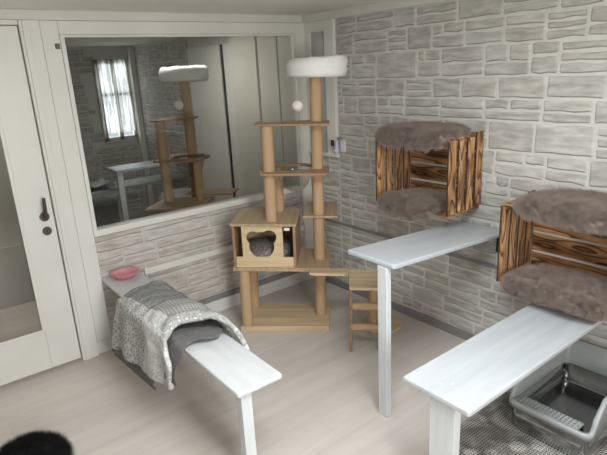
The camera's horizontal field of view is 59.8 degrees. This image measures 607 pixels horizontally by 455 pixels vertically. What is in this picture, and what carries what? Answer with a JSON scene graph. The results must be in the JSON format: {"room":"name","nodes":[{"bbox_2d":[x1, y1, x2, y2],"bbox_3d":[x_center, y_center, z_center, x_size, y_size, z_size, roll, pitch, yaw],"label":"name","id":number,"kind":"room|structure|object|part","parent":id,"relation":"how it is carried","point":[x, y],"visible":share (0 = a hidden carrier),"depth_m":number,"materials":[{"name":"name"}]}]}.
{"room":"cat playroom","nodes":[
{"label":"cat playroom","id":0,"kind":"room"},
{"bbox_2d":[0,137,35,309],"bbox_3d":[-2.870,-0.269,3.759,1.439,2.130,0.100,-16,21,-36],"label":"wall","id":1,"kind":"structure","parent":0,"point":[16,287],"depth_m":4.25,"materials":[{"name":"white paint"}]},
{"bbox_2d":[66,46,147,214],"bbox_3d":[-2.920,-1.092,6.493,1.890,2.130,0.104,-16,21,-36],"label":"wall","id":2,"kind":"structure","parent":0,"point":[99,154],"depth_m":6.65,"materials":[{"name":"stone"}]},
{"bbox_2d":[92,59,138,142],"bbox_3d":[-2.375,-1.605,6.711,0.480,1.010,0.108,-16,21,-36],"label":"window","id":3,"kind":"structure","parent":2,"relation":"in","point":[116,123],"depth_m":6.67,"materials":[{"name":"white glass"}]},
{"bbox_2d":[38,20,304,338],"bbox_3d":[-1.301,-0.228,3.350,3.400,2.130,0.084,-16,21,-36],"label":"wall","id":4,"kind":"structure","parent":0,"point":[143,247],"depth_m":3.77,"materials":[{"name":"stone"}]},
{"bbox_2d":[0,20,17,25],"bbox_3d":[-1.933,-1.011,2.600,0.937,0.024,0.090,-16,21,-36],"label":"trim","id":5,"kind":"structure","parent":4,"relation":"attached to","point":[2,22],"depth_m":2.82,"materials":[{"name":"white paint"}]},
{"bbox_2d":[0,26,80,385],"bbox_3d":[-1.848,-0.021,2.869,0.912,2.023,0.097,-16,21,-36],"label":"door","id":6,"kind":"structure","parent":4,"relation":"in","point":[56,344],"depth_m":3.12,"materials":[{"name":"white paint"}]},
{"bbox_3d":[-1.514,-0.111,3.085,0.027,0.130,0.045,-16,21,-36],"label":"handle","id":7,"kind":"part","parent":6,"relation":"part of","materials":[{"name":"brown metal"}]},
{"bbox_2d":[16,20,98,360],"bbox_3d":[-1.469,-0.143,3.196,0.104,2.074,0.102,-16,21,-36],"label":"trim","id":8,"kind":"structure","parent":4,"relation":"attached to","point":[29,33],"depth_m":3.12,"materials":[{"name":"white paint"}]},
{"bbox_2d":[0,9,301,22],"bbox_3d":[-1.333,-1.207,3.007,3.374,0.055,0.020,-16,21,-36],"label":"trim","id":9,"kind":"structure","parent":4,"relation":"attached to","point":[5,14],"depth_m":3.23,"materials":[{"name":"white paint"}]},
{"bbox_2d":[38,20,314,353],"bbox_3d":[-0.698,-0.360,3.779,1.872,2.074,0.090,-16,21,-36],"label":"window","id":10,"kind":"structure","parent":4,"relation":"in","point":[53,33],"depth_m":3.36,"materials":[{"name":"white paint"}]},
{"bbox_2d":[112,272,297,329],"bbox_3d":[-0.593,0.511,4.063,1.757,0.040,0.012,-16,21,-36],"label":"trim","id":11,"kind":"structure","parent":4,"relation":"attached to","point":[284,274],"depth_m":4.10,"materials":[{"name":"grey wood"}]},
{"bbox_2d":[144,225,303,274],"bbox_3d":[-0.542,0.151,4.008,1.390,0.045,0.018,-16,21,-36],"label":"trim","id":12,"kind":"structure","parent":4,"relation":"attached to","point":[181,261],"depth_m":3.79,"materials":[{"name":"white paint"}]},
{"bbox_2d":[204,272,307,311],"bbox_3d":[-0.588,0.578,4.081,1.757,0.095,0.018,-16,21,-36],"label":"baseboard","id":13,"kind":"structure","parent":4,"relation":"attached to","point":[224,303],"depth_m":4.28,"materials":[{"name":"white paint"}]},
{"bbox_2d":[0,0,386,46],"bbox_3d":[-1.014,-1.199,2.690,3.500,0.080,8.300,-16,21,-36],"label":"ceiling","id":14,"kind":"structure","parent":0,"point":[270,7],"depth_m":3.17,"materials":[{"name":"paint"}]},
{"bbox_2d":[0,210,511,454],"bbox_3d":[-0.903,0.904,3.326,3.500,0.060,8.300,-16,21,-36],"label":"floor","id":15,"kind":"structure","parent":0,"point":[325,401],"depth_m":2.96,"materials":[{"name":"laminate"}]},
{"bbox_2d":[0,429,74,454],"bbox_3d":[-1.268,1.081,2.441,0.340,0.148,0.340,-16,21,-36],"label":"dark object","id":16,"kind":"object","parent":15,"relation":"on","point":[40,442],"visible":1,"depth_m":2.46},
{"bbox_2d":[92,196,120,226],"bbox_3d":[-1.934,0.062,5.045,0.340,0.660,0.300,-16,21,-36],"label":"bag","id":17,"kind":"object","parent":15,"relation":"on","point":[106,210],"visible":0.22,"depth_m":4.90,"materials":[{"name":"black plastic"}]},
{"bbox_2d":[91,173,184,194],"bbox_3d":[-2.024,-0.212,6.073,1.338,0.600,0.400,-16,21,-36],"label":"bench","id":18,"kind":"object","parent":15,"relation":"on","point":[142,181],"visible":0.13,"depth_m":6.00,"materials":[{"name":"white wood"}]},
{"bbox_2d":[89,178,114,189],"bbox_3d":[-2.369,-0.454,5.728,0.523,0.078,0.404,-16,21,-36],"label":"blanket","id":19,"kind":"object","parent":18,"relation":"on","point":[101,182],"visible":0.41,"depth_m":5.75,"materials":[{"name":"grey fabric"}]},
{"bbox_2d":[105,157,197,220],"bbox_3d":[-1.589,-0.290,5.803,0.938,0.860,0.320,-16,21,-36],"label":"bench","id":20,"kind":"object","parent":15,"relation":"on","point":[119,169],"visible":0.57,"depth_m":5.45,"materials":[{"name":"white wood"}]},
{"bbox_3d":[-1.860,-0.169,5.494,0.060,0.834,0.060,-16,21,-36],"label":"leg","id":21,"kind":"part","parent":20,"relation":"part of","materials":[{"name":"white wood"}]},
{"bbox_2d":[144,65,238,215],"bbox_3d":[-0.993,-0.416,4.458,0.820,1.818,1.137,0,17,10],"label":"cat tree","id":22,"kind":"object","parent":15,"relation":"on","point":[184,75],"visible":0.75,"depth_m":4.15,"materials":[{"name":"brown wood"}]},
{"bbox_3d":[-0.991,0.011,4.009,0.390,0.289,0.023,0,17,10],"label":"panel","id":23,"kind":"part","parent":22,"relation":"part of","materials":[{"name":"beige wood"}]},
{"bbox_3d":[-1.095,-0.671,4.090,0.078,0.296,0.083,0,17,10],"label":"post","id":24,"kind":"part","parent":22,"relation":"part of","materials":[{"name":"beige wood"}]},
{"bbox_3d":[-1.080,-0.362,4.177,0.078,0.320,0.084,0,17,10],"label":"post","id":25,"kind":"part","parent":22,"relation":"part of","materials":[{"name":"beige wood"}]},
{"bbox_3d":[-0.952,-1.040,4.287,0.078,0.278,0.083,0,17,10],"label":"post","id":26,"kind":"part","parent":22,"relation":"part of","materials":[{"name":"beige wood"}]},
{"bbox_3d":[-0.938,-0.752,4.368,0.078,0.296,0.083,0,17,10],"label":"post","id":27,"kind":"part","parent":22,"relation":"part of","materials":[{"name":"beige wood"}]},
{"bbox_3d":[-0.923,-0.452,4.453,0.078,0.302,0.083,0,17,10],"label":"post","id":28,"kind":"part","parent":22,"relation":"part of","materials":[{"name":"beige wood"}]},
{"label":"post","id":29,"kind":"part","parent":22,"relation":"part of","materials":[{"name":"beige wood"}]},
{"bbox_2d":[102,272,281,454],"bbox_3d":[-0.685,0.715,2.918,0.228,0.515,1.670,-16,21,-36],"label":"bench","id":30,"kind":"object","parent":15,"relation":"on","point":[240,371],"visible":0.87,"depth_m":2.35,"materials":[{"name":"white wood"}]},
{"bbox_2d":[110,266,138,279],"bbox_3d":[-1.150,0.301,3.405,0.182,0.043,0.182,-16,21,-36],"label":"bowl","id":31,"kind":"object","parent":30,"relation":"on","point":[127,272],"visible":1,"depth_m":3.44,"materials":[{"name":"pink ceramic"}]},
{"bbox_2d":[111,280,250,389],"bbox_3d":[-0.700,0.612,2.853,0.397,0.474,1.035,-16,21,-36],"label":"quilt","id":32,"kind":"object","parent":30,"relation":"on","point":[154,324],"visible":0.98,"depth_m":2.71,"materials":[{"name":"fabric"}]},
{"bbox_3d":[-0.241,0.909,2.281,0.052,0.468,0.044,-16,21,-36],"label":"leg","id":33,"kind":"part","parent":30,"relation":"part of","materials":[{"name":"white wood"}]},
{"bbox_2d":[229,54,401,351],"bbox_3d":[0.078,-0.186,3.511,1.137,1.818,0.820,-2,17,5],"label":"cat tree","id":34,"kind":"object","parent":15,"relation":"on","point":[278,221],"visible":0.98,"depth_m":3.54,"materials":[{"name":"wood"}]},
{"bbox_3d":[-0.449,0.074,3.708,0.023,0.290,0.390,-2,17,5],"label":"panel","id":35,"kind":"part","parent":34,"relation":"part of","materials":[{"name":"beige wood"}]},
{"bbox_3d":[-0.399,0.481,3.667,0.085,0.418,0.078,-2,17,5],"label":"post","id":36,"kind":"part","parent":34,"relation":"part of","materials":[{"name":"fabric"}]},
{"bbox_3d":[-0.379,0.395,3.948,0.085,0.418,0.078,-2,17,5],"label":"post","id":37,"kind":"part","parent":34,"relation":"part of","materials":[{"name":"fabric"}]},
{"bbox_3d":[-0.272,0.094,3.505,0.277,0.223,0.012,-2,17,5],"label":"panel","id":38,"kind":"part","parent":34,"relation":"part of","materials":[{"name":"beige wood"}]},
{"bbox_3d":[-0.257,0.232,3.546,0.386,0.088,0.013,-2,17,5],"label":"rail","id":39,"kind":"part","parent":34,"relation":"part of","materials":[{"name":"beige wood"}]},
{"bbox_3d":[-0.230,-0.506,3.394,0.083,0.296,0.078,-2,17,5],"label":"post","id":40,"kind":"part","parent":34,"relation":"part of","materials":[{"name":"fabric"}]},
{"bbox_3d":[-0.220,-0.198,3.487,0.084,0.320,0.078,-2,17,5],"label":"post","id":41,"kind":"part","parent":34,"relation":"part of","materials":[{"name":"fabric"}]},
{"bbox_3d":[-0.234,0.020,3.872,0.390,0.302,0.015,-2,17,5],"label":"panel","id":42,"kind":"part","parent":34,"relation":"part of","materials":[{"name":"beige wood"}]},
{"bbox_2d":[249,235,292,256],"bbox_3d":[-0.244,0.152,3.722,0.330,0.112,0.330,-16,21,-36],"label":"cushion","id":43,"kind":"object","parent":34,"relation":"on","point":[263,246],"visible":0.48,"depth_m":3.65,"materials":[{"name":"grey fur"}]},
{"bbox_3d":[-0.177,-0.273,3.729,0.076,0.319,0.070,-2,17,5],"label":"post","id":44,"kind":"part","parent":34,"relation":"part of","materials":[{"name":"fabric"}]},
{"bbox_3d":[-0.045,0.076,3.679,0.023,0.290,0.390,-2,17,5],"label":"panel","id":45,"kind":"part","parent":34,"relation":"part of","materials":[{"name":"beige wood"}]},
{"bbox_3d":[0.078,-0.823,3.389,0.083,0.278,0.078,-2,17,5],"label":"post","id":46,"kind":"part","parent":34,"relation":"part of","materials":[{"name":"fabric"}]},
{"bbox_3d":[0.088,-0.537,3.476,0.083,0.296,0.078,-2,17,5],"label":"post","id":47,"kind":"part","parent":34,"relation":"part of","materials":[{"name":"fabric"}]},
{"bbox_3d":[0.098,-0.237,3.567,0.083,0.302,0.078,-2,17,5],"label":"post","id":48,"kind":"part","parent":34,"relation":"part of","materials":[{"name":"fabric"}]},
{"bbox_3d":[0.108,0.069,3.660,0.084,0.312,0.078,-2,17,5],"label":"post","id":49,"kind":"part","parent":34,"relation":"part of","materials":[{"name":"fabric"}]},
{"bbox_3d":[0.121,0.432,3.771,0.085,0.402,0.078,-2,17,5],"label":"post","id":50,"kind":"part","parent":34,"relation":"part of","materials":[{"name":"fabric"}]},
{"bbox_3d":[0.299,0.581,3.336,0.024,0.430,0.060,-2,17,5],"label":"ladder rail","id":51,"kind":"part","parent":34,"relation":"part of","materials":[{"name":"brown wood"}]},
{"bbox_3d":[0.465,0.497,3.560,0.076,0.406,0.068,-2,17,5],"label":"post","id":52,"kind":"part","parent":34,"relation":"part of","materials":[{"name":"fabric"}]},
{"bbox_2d":[348,221,498,417],"bbox_3d":[0.716,0.449,2.965,0.962,0.857,0.320,-16,21,-36],"label":"table","id":53,"kind":"object","parent":15,"relation":"on","point":[398,252],"visible":0.84,"depth_m":2.68,"materials":[{"name":"white wood"}]},
{"bbox_3d":[0.405,0.578,2.635,0.033,0.830,0.060,-16,21,-36],"label":"leg","id":54,"kind":"part","parent":53,"relation":"part of","materials":[{"name":"white wood"}]},
{"bbox_2d":[403,303,603,454],"bbox_3d":[0.999,0.752,2.441,1.261,0.551,0.315,-16,21,-36],"label":"table","id":55,"kind":"object","parent":15,"relation":"on","point":[472,374],"visible":0.9,"depth_m":2.17,"materials":[{"name":"white wood"}]},
{"bbox_3d":[0.555,0.895,2.090,0.040,0.526,0.116,-16,21,-36],"label":"leg","id":56,"kind":"part","parent":55,"relation":"part of","materials":[{"name":"white wood"}]},
{"bbox_2d":[459,389,606,454],"bbox_3d":[1.203,1.019,2.463,0.940,0.006,0.800,-16,21,-36],"label":"mat","id":57,"kind":"object","parent":15,"relation":"on","point":[492,430],"visible":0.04,"depth_m":2.54,"materials":[{"name":"fabric"}]},
{"bbox_2d":[509,339,606,454],"bbox_3d":[1.331,0.820,2.586,0.574,0.290,0.399,-16,21,-36],"label":"box","id":58,"kind":"object","parent":57,"relation":"on","point":[561,404],"visible":0.97,"depth_m":2.66,"materials":[{"name":"plastic"}]},
{"bbox_3d":[-1.194,0.038,5.328,0.380,0.470,0.380,-16,21,-36],"label":"stool","id":59,"kind":"object","parent":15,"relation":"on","visible":0},
{"bbox_2d":[158,188,191,201],"bbox_3d":[-1.210,-0.269,5.235,0.450,0.170,0.450,-16,21,-36],"label":"bed","id":60,"kind":"object","parent":59,"relation":"on","point":[179,192],"visible":0.16,"depth_m":5.33,"materials":[{"name":"grey fabric"}]},
{"bbox_2d":[130,0,606,348],"bbox_3d":[0.450,-0.487,3.902,0.105,2.130,8.558,-16,21,-36],"label":"wall","id":61,"kind":"structure","parent":0,"point":[530,75],"depth_m":3.15,"materials":[{"name":"stone"}]},
{"bbox_2d":[126,48,153,206],"bbox_3d":[-2.132,-1.251,6.931,0.064,2.100,0.085,-16,21,-36],"label":"trim","id":62,"kind":"structure","parent":61,"relation":"attached to","point":[130,53],"depth_m":6.85,"materials":[{"name":"white paint"}]},
{"bbox_2d":[187,43,242,201],"bbox_3d":[-0.881,-0.828,5.451,0.029,1.980,0.880,-16,21,-36],"label":"door","id":63,"kind":"structure","parent":61,"relation":"in","point":[213,99],"depth_m":5.32,"materials":[{"name":"white paint"}]},
{"bbox_2d":[230,36,296,194],"bbox_3d":[-0.292,-0.674,4.702,0.050,2.100,0.990,-16,21,-36],"label":"door","id":64,"kind":"structure","parent":61,"relation":"attached to","point":[262,87],"depth_m":4.60,"materials":[{"name":"white paint"}]},
{"bbox_2d":[304,19,339,157],"bbox_3d":[0.135,-1.039,4.006,0.035,0.987,0.347,-16,21,-36],"label":"window","id":65,"kind":"structure","parent":61,"relation":"in","point":[319,36],"depth_m":3.95,"materials":[{"name":"white paint"}]},
{"bbox_3d":[0.133,-1.024,4.039,0.005,0.890,0.175,-16,21,-36],"label":"pane","id":66,"kind":"part","parent":65,"relation":"part of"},
{"bbox_2d":[331,137,345,152],"bbox_3d":[0.262,-0.617,3.955,0.114,0.117,0.050,-1,17,8],"label":"plug","id":67,"kind":"object","parent":61,"relation":"attached to","point":[342,141],"visible":1,"depth_m":3.94,"materials":[{"name":"white plastic"}]},
{"bbox_2d":[334,141,338,152],"bbox_3d":[0.248,-0.603,3.958,0.038,0.090,0.038,-16,21,-36],"label":"bottle","id":68,"kind":"object","parent":67,"relation":"on","point":[336,145],"depth_m":3.95,"materials":[{"name":"blue plastic"}]},
{"bbox_2d":[302,0,452,22],"bbox_3d":[1.388,-1.135,2.299,0.025,0.058,4.500,-16,21,-36],"label":"trim","id":69,"kind":"structure","parent":61,"relation":"attached to","point":[387,5],"depth_m":3.48,"materials":[{"name":"white paint"}]},
{"bbox_2d":[326,276,474,339],"bbox_3d":[1.497,0.843,2.902,0.012,0.060,4.500,-16,21,-36],"label":"baseboard","id":70,"kind":"structure","parent":61,"relation":"attached to","point":[465,335],"depth_m":3.73,"materials":[{"name":"grey wood"}]},
{"bbox_2d":[324,218,496,268],"bbox_3d":[1.472,0.340,2.751,0.008,0.022,4.500,-16,21,-36],"label":"trim","id":71,"kind":"structure","parent":61,"relation":"attached to","point":[326,219],"depth_m":3.79,"materials":[{"name":"grey wood"}]},
{"bbox_2d":[375,131,483,217],"bbox_3d":[0.747,-0.354,3.183,0.324,0.452,0.550,-16,21,-36],"label":"wooden crate","id":72,"kind":"object","parent":61,"relation":"attached to","point":[455,169],"visible":0.59,"depth_m":3.25,"materials":[{"name":"brown wood"}]},
{"bbox_3d":[0.576,-0.412,3.383,0.315,0.440,0.012,-16,21,-36],"label":"panel","id":73,"kind":"part","parent":72,"relation":"part of","materials":[{"name":"brown wood"}]},
{"bbox_2d":[376,186,455,221],"bbox_3d":[0.702,-0.154,3.221,0.350,0.083,0.385,-16,21,-36],"label":"mat","id":74,"kind":"object","parent":72,"relation":"in","point":[419,203],"visible":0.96,"depth_m":3.11,"materials":[{"name":"fur"}]},
{"bbox_2d":[374,120,471,153],"bbox_3d":[0.715,-0.539,3.090,0.355,0.090,0.500,-16,21,-36],"label":"mat","id":75,"kind":"object","parent":72,"relation":"on","point":[426,135],"visible":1,"depth_m":2.96,"materials":[{"name":"fur"}]},
{"bbox_3d":[0.869,-0.382,3.276,0.007,0.426,0.518,-16,21,-36],"label":"panel","id":76,"kind":"part","parent":72,"relation":"part of","materials":[{"name":"brown wood"}]},
{"bbox_3d":[0.758,-0.144,3.247,0.317,0.012,0.524,-16,21,-36],"label":"panel","id":77,"kind":"part","parent":72,"relation":"part of","materials":[{"name":"brown wood"}]},
{"bbox_3d":[0.737,-0.553,3.123,0.317,0.012,0.524,-16,21,-36],"label":"panel","id":78,"kind":"part","parent":72,"relation":"part of","materials":[{"name":"brown wood"}]},
{"bbox_3d":[0.910,-0.306,2.975,0.315,0.440,0.012,-16,21,-36],"label":"panel","id":79,"kind":"part","parent":72,"relation":"part of","materials":[{"name":"brown wood"}]},
{"bbox_2d":[496,190,606,283],"bbox_3d":[1.321,0.105,2.586,0.324,0.452,0.610,-16,21,-36],"label":"wooden crate","id":80,"kind":"object","parent":61,"relation":"attached to","point":[575,250],"visible":0.38,"depth_m":2.77,"materials":[{"name":"brown wood"}]},
{"bbox_3d":[1.310,-0.094,2.526,0.317,0.012,0.584,-16,21,-36],"label":"panel","id":81,"kind":"part","parent":80,"relation":"part of","materials":[{"name":"brown wood"}]},
{"bbox_3d":[1.131,0.041,2.808,0.315,0.440,0.012,-16,21,-36],"label":"panel","id":82,"kind":"part","parent":80,"relation":"part of","materials":[{"name":"brown wood"}]},
{"bbox_2d":[498,263,606,322],"bbox_3d":[1.291,0.310,2.618,0.353,0.114,0.535,-16,21,-36],"label":"cushion","id":83,"kind":"object","parent":80,"relation":"in","point":[578,294],"visible":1,"depth_m":2.54,"materials":[{"name":"brown fur"}]},
{"bbox_2d":[509,187,606,236],"bbox_3d":[1.309,-0.086,2.454,0.364,0.080,0.540,-16,21,-36],"label":"mat","id":84,"kind":"object","parent":80,"relation":"on","point":[586,211],"visible":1,"depth_m":2.39,"materials":[{"name":"fur"}]},
{"bbox_3d":[1.442,0.077,2.678,0.007,0.426,0.578,-16,21,-36],"label":"panel","id":85,"kind":"part","parent":80,"relation":"part of","materials":[{"name":"brown wood"}]}
]}

